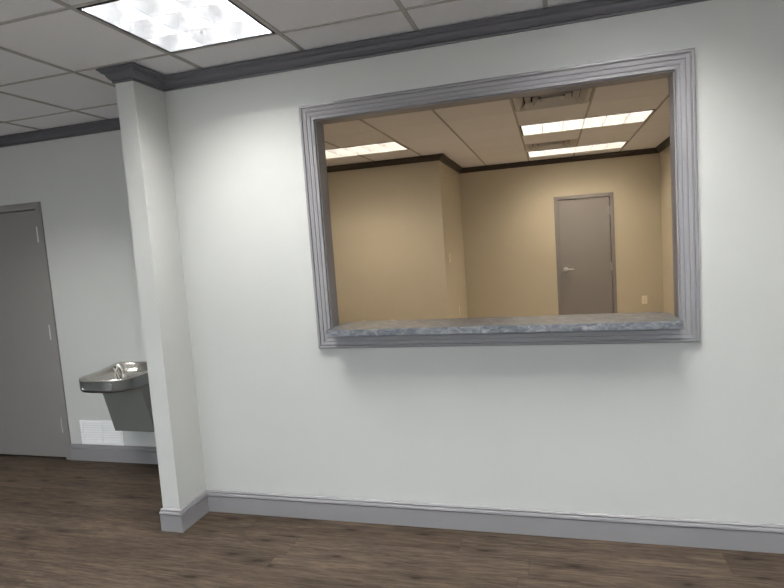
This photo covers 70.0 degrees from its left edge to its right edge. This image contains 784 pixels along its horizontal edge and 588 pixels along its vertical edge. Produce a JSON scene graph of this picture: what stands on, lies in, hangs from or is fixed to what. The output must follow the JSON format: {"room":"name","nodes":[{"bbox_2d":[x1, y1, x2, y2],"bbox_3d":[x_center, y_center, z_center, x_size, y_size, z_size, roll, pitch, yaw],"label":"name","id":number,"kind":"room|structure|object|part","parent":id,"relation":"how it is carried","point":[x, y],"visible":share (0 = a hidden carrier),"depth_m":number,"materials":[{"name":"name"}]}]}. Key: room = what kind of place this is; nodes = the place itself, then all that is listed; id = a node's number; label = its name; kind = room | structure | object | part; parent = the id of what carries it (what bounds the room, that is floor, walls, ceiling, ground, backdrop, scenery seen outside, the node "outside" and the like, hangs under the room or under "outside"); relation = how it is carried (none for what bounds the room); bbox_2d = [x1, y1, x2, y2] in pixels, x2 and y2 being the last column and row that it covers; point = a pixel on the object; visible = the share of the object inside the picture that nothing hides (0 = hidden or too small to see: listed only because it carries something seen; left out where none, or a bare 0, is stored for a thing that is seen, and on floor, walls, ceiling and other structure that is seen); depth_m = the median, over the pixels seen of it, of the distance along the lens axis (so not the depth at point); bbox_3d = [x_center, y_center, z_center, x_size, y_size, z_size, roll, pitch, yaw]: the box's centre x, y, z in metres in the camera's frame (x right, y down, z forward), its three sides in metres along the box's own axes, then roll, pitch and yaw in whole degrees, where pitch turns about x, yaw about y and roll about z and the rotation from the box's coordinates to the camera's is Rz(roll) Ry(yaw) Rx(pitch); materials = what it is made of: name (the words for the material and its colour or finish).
{"room":"office waiting room","nodes":[
{"label":"office waiting room","id":0,"kind":"room"},
{"bbox_2d":[0,130,155,446],"bbox_3d":[-2.595,-0.103,4.419,3.188,2.888,0.090,-3,5,16],"label":"wall","id":1,"kind":"structure","parent":0,"point":[79,183],"depth_m":4.29,"materials":[{"name":"paint"}]},
{"bbox_2d":[0,202,71,459],"bbox_3d":[-3.144,0.329,4.614,1.040,2.070,0.105,-3,5,16],"label":"door","id":2,"kind":"structure","parent":1,"relation":"in","point":[33,408],"depth_m":4.52,"materials":[{"name":"grey paint"}]},
{"bbox_2d":[0,118,119,147],"bbox_3d":[-2.743,-1.194,4.259,3.086,0.069,0.062,-3,5,16],"label":"trim","id":3,"kind":"structure","parent":1,"relation":"attached to","point":[113,124],"depth_m":4.18,"materials":[{"name":"grey paint"}]},
{"bbox_2d":[79,420,123,445],"bbox_3d":[-2.293,1.095,4.416,0.402,0.196,0.010,-3,5,16],"label":"air vent","id":4,"kind":"object","parent":1,"relation":"in","point":[97,432],"visible":0.85,"depth_m":4.42,"materials":[{"name":"white metal"}]},
{"bbox_2d":[70,443,157,463],"bbox_3d":[-1.834,1.240,4.299,1.571,0.133,0.017,-3,5,16],"label":"baseboard","id":5,"kind":"structure","parent":1,"relation":"attached to","point":[82,452],"depth_m":4.39,"materials":[{"name":"grey paint"}]},
{"bbox_2d":[79,362,153,431],"bbox_3d":[-1.938,0.759,4.033,0.428,0.513,0.476,-3,5,16],"label":"fountain","id":6,"kind":"object","parent":1,"relation":"attached to","point":[124,386],"visible":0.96,"depth_m":4.02,"materials":[{"name":"silver metal"}]},
{"bbox_2d":[79,362,148,392],"bbox_3d":[-1.948,0.595,4.021,0.428,0.115,0.470,-3,5,16],"label":"basin","id":7,"kind":"object","parent":6,"relation":"in","point":[126,376],"depth_m":3.93,"materials":[{"name":"silver metal"}]},
{"bbox_2d":[115,81,205,508],"bbox_3d":[-1.240,-0.117,3.522,0.114,2.888,0.891,-3,5,16],"label":"wall partition","id":8,"kind":"structure","parent":0,"point":[142,111],"depth_m":3.16,"materials":[{"name":"paint"}]},
{"bbox_2d":[96,62,132,83],"bbox_3d":[-1.447,-1.167,2.965,0.238,0.069,0.062,-3,5,16],"label":"trim","id":9,"kind":"structure","parent":8,"relation":"attached to","point":[120,73],"depth_m":2.96,"materials":[{"name":"grey paint"}]},
{"bbox_2d":[133,62,164,91],"bbox_3d":[-1.328,-1.184,3.063,0.062,0.069,0.318,-3,5,16],"label":"trim","id":10,"kind":"structure","parent":8,"relation":"attached to","point":[141,74],"depth_m":3.05,"materials":[{"name":"grey paint"}]},
{"bbox_2d":[159,508,182,532],"bbox_3d":[-1.266,1.300,3.214,0.148,0.133,0.017,-3,5,16],"label":"baseboard","id":11,"kind":"structure","parent":8,"relation":"attached to","point":[170,518],"depth_m":3.21,"materials":[{"name":"grey paint"}]},
{"bbox_2d":[180,490,208,531],"bbox_3d":[-1.168,1.283,3.318,0.017,0.133,0.273,-3,5,16],"label":"baseboard","id":12,"kind":"structure","parent":8,"relation":"attached to","point":[198,507],"depth_m":3.30,"materials":[{"name":"grey paint"}]},
{"bbox_2d":[0,0,669,167],"bbox_3d":[-0.316,-1.340,3.460,8.200,0.014,10.221,-3,5,16],"label":"ceiling","id":13,"kind":"structure","parent":0,"point":[68,39],"depth_m":3.12,"materials":[{"name":"tile"}]},
{"bbox_2d":[76,0,274,52],"bbox_3d":[-0.917,-1.260,2.447,0.584,0.137,0.584,-3,5,16],"label":"ceiling light","id":14,"kind":"object","parent":13,"relation":"attached to","point":[172,26],"visible":0.84,"depth_m":2.52,"materials":[{"name":"white plastic"}]},
{"bbox_2d":[0,0,547,129],"bbox_3d":[-0.985,-1.063,1.075,7.342,0.004,5.235,-3,5,16],"label":"grid","id":15,"kind":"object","parent":13,"relation":"attached to","point":[399,4],"depth_m":2.68,"materials":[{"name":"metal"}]},
{"bbox_2d":[325,141,408,158],"bbox_3d":[-0.467,-1.633,6.155,1.194,0.137,0.584,-3,5,16],"label":"ceiling light","id":16,"kind":"object","parent":13,"relation":"attached to","point":[391,146],"visible":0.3,"depth_m":6.18,"materials":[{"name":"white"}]},
{"bbox_2d":[324,92,668,164],"bbox_3d":[0.382,-1.578,5.603,5.179,0.001,4.894,-3,5,16],"label":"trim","id":17,"kind":"structure","parent":13,"relation":"attached to","point":[668,92],"depth_m":5.47,"materials":[{"name":"metal"}]},
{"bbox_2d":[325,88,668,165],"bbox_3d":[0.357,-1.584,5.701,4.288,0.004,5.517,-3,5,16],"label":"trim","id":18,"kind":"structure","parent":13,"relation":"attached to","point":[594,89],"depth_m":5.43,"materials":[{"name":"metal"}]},
{"bbox_2d":[525,139,576,150],"bbox_3d":[1.914,-1.836,6.736,0.584,0.094,0.584,-3,5,16],"label":"ceiling vent","id":19,"kind":"object","parent":13,"relation":"in","point":[571,142],"visible":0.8,"depth_m":6.81,"materials":[{"name":"metal"}]},
{"bbox_2d":[512,88,592,111],"bbox_3d":[1.255,-1.575,4.401,0.584,0.094,0.584,-3,5,16],"label":"ceiling vent","id":20,"kind":"object","parent":13,"relation":"in","point":[582,96],"visible":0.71,"depth_m":4.49,"materials":[{"name":"metal"}]},
{"bbox_2d":[527,139,627,157],"bbox_3d":[2.370,-1.933,7.234,1.194,0.137,0.584,-3,5,16],"label":"ceiling light","id":21,"kind":"object","parent":13,"relation":"attached to","point":[612,145],"visible":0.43,"depth_m":7.29,"materials":[{"name":"white plastic"}]},
{"bbox_2d":[520,109,654,135],"bbox_3d":[1.876,-1.737,5.482,1.194,0.137,0.584,-3,5,16],"label":"ceiling light","id":22,"kind":"object","parent":13,"relation":"attached to","point":[637,116],"visible":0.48,"depth_m":5.53,"materials":[{"name":"white translucent plastic diffuser"},{"name":"glowing light"}]},
{"bbox_2d":[0,454,783,587],"bbox_3d":[-0.810,1.552,1.292,8.400,0.080,5.385,-3,5,16],"label":"floor","id":23,"kind":"structure","parent":0,"point":[64,523],"depth_m":2.88,"materials":[{"name":"brown wood"}]},
{"bbox_2d":[327,160,467,323],"bbox_3d":[-0.303,-0.599,8.035,2.438,2.888,1.618,-3,5,16],"label":"wall","id":24,"kind":"structure","parent":0,"point":[395,228],"depth_m":7.13,"materials":[{"name":"paint"}]},
{"bbox_2d":[327,153,442,172],"bbox_3d":[-0.578,-1.611,7.121,2.500,0.069,0.062,-3,5,16],"label":"trim","id":25,"kind":"structure","parent":24,"relation":"attached to","point":[435,157],"depth_m":6.98,"materials":[{"name":"brown paint"}]},
{"bbox_2d":[439,154,462,173],"bbox_3d":[0.811,-1.749,7.559,0.062,0.069,1.680,-3,5,16],"label":"trim","id":26,"kind":"structure","parent":24,"relation":"attached to","point":[444,159],"depth_m":7.45,"materials":[{"name":"brown paint"}]},
{"bbox_2d":[165,0,783,524],"bbox_3d":[1.177,-0.211,2.680,5.000,2.888,0.092,-3,5,16],"label":"wall","id":27,"kind":"structure","parent":0,"point":[695,430],"depth_m":2.87,"materials":[{"name":"paint"}]},
{"bbox_2d":[165,0,709,91],"bbox_3d":[1.078,-1.303,2.505,5.000,0.069,0.062,-3,5,16],"label":"trim","id":28,"kind":"structure","parent":27,"relation":"attached to","point":[588,10],"depth_m":2.77,"materials":[{"name":"grey paint"}]},
{"bbox_2d":[206,489,783,553],"bbox_3d":[1.259,1.163,2.754,5.000,0.133,0.017,-3,5,16],"label":"baseboard","id":29,"kind":"structure","parent":27,"relation":"attached to","point":[740,536],"depth_m":2.92,"materials":[{"name":"grey paint"}]},
{"bbox_2d":[298,48,700,348],"bbox_3d":[0.483,-0.399,2.861,1.917,1.322,0.148,-3,5,16],"label":"window","id":30,"kind":"structure","parent":27,"relation":"in","point":[678,66],"depth_m":2.71,"materials":[{"name":"grey paint"}]},
{"bbox_3d":[-0.415,-0.353,3.054,0.081,1.322,0.022,-3,5,16],"label":"casing","id":31,"kind":"part","parent":30,"relation":"part of","materials":[{"name":"grey paint"}]},
{"bbox_3d":[0.423,-1.008,2.744,1.917,0.081,0.022,-3,5,16],"label":"casing","id":32,"kind":"part","parent":30,"relation":"part of","materials":[{"name":"grey paint"}]},
{"bbox_2d":[326,312,683,336],"bbox_3d":[0.521,0.160,2.905,1.737,0.036,0.309,-3,5,16],"label":"countertop","id":33,"kind":"structure","parent":30,"relation":"on","point":[642,320],"depth_m":2.81,"materials":[{"name":"grey stone"}]},
{"bbox_3d":[0.510,0.224,2.857,1.917,0.081,0.022,-3,5,16],"label":"casing","id":34,"kind":"part","parent":30,"relation":"part of","materials":[{"name":"grey paint"}]},
{"bbox_3d":[1.348,-0.431,2.547,0.081,1.322,0.022,-3,5,16],"label":"casing","id":35,"kind":"part","parent":30,"relation":"part of","materials":[{"name":"grey paint"}]},
{"bbox_2d":[460,146,663,317],"bbox_3d":[2.416,-0.801,8.143,2.741,2.888,0.100,-3,5,16],"label":"wall","id":36,"kind":"structure","parent":0,"point":[508,222],"depth_m":8.15,"materials":[{"name":"paint"}]},
{"bbox_2d":[460,148,658,172],"bbox_3d":[2.316,-1.893,7.964,2.741,0.069,0.062,-3,5,16],"label":"trim","id":37,"kind":"structure","parent":36,"relation":"attached to","point":[648,150],"depth_m":7.94,"materials":[{"name":"brown paint"}]},
{"bbox_2d":[554,192,616,314],"bbox_3d":[2.787,-0.396,8.048,0.804,2.048,0.167,-3,5,16],"label":"door","id":38,"kind":"structure","parent":36,"relation":"in","point":[584,224],"depth_m":8.02,"materials":[{"name":"grey paint"}]},
{"bbox_2d":[642,296,646,303],"bbox_3d":[3.551,0.081,7.864,0.072,0.116,0.009,-3,5,16],"label":"wall outlet","id":39,"kind":"object","parent":36,"relation":"attached to","point":[644,298],"visible":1,"depth_m":7.86,"materials":[{"name":"beige plastic"}]},
{"bbox_2d":[659,146,673,313],"bbox_3d":[3.035,-0.566,5.112,0.100,2.888,5.617,-3,5,16],"label":"wall","id":40,"kind":"structure","parent":0,"point":[665,163],"depth_m":7.36,"materials":[{"name":"paint"}]},
{"bbox_2d":[655,136,669,152],"bbox_3d":[2.865,-1.658,4.985,0.062,0.069,5.517,-3,5,16],"label":"trim","id":41,"kind":"structure","parent":40,"relation":"attached to","point":[666,142],"depth_m":7.16,"materials":[{"name":"brown paint"}]}
]}

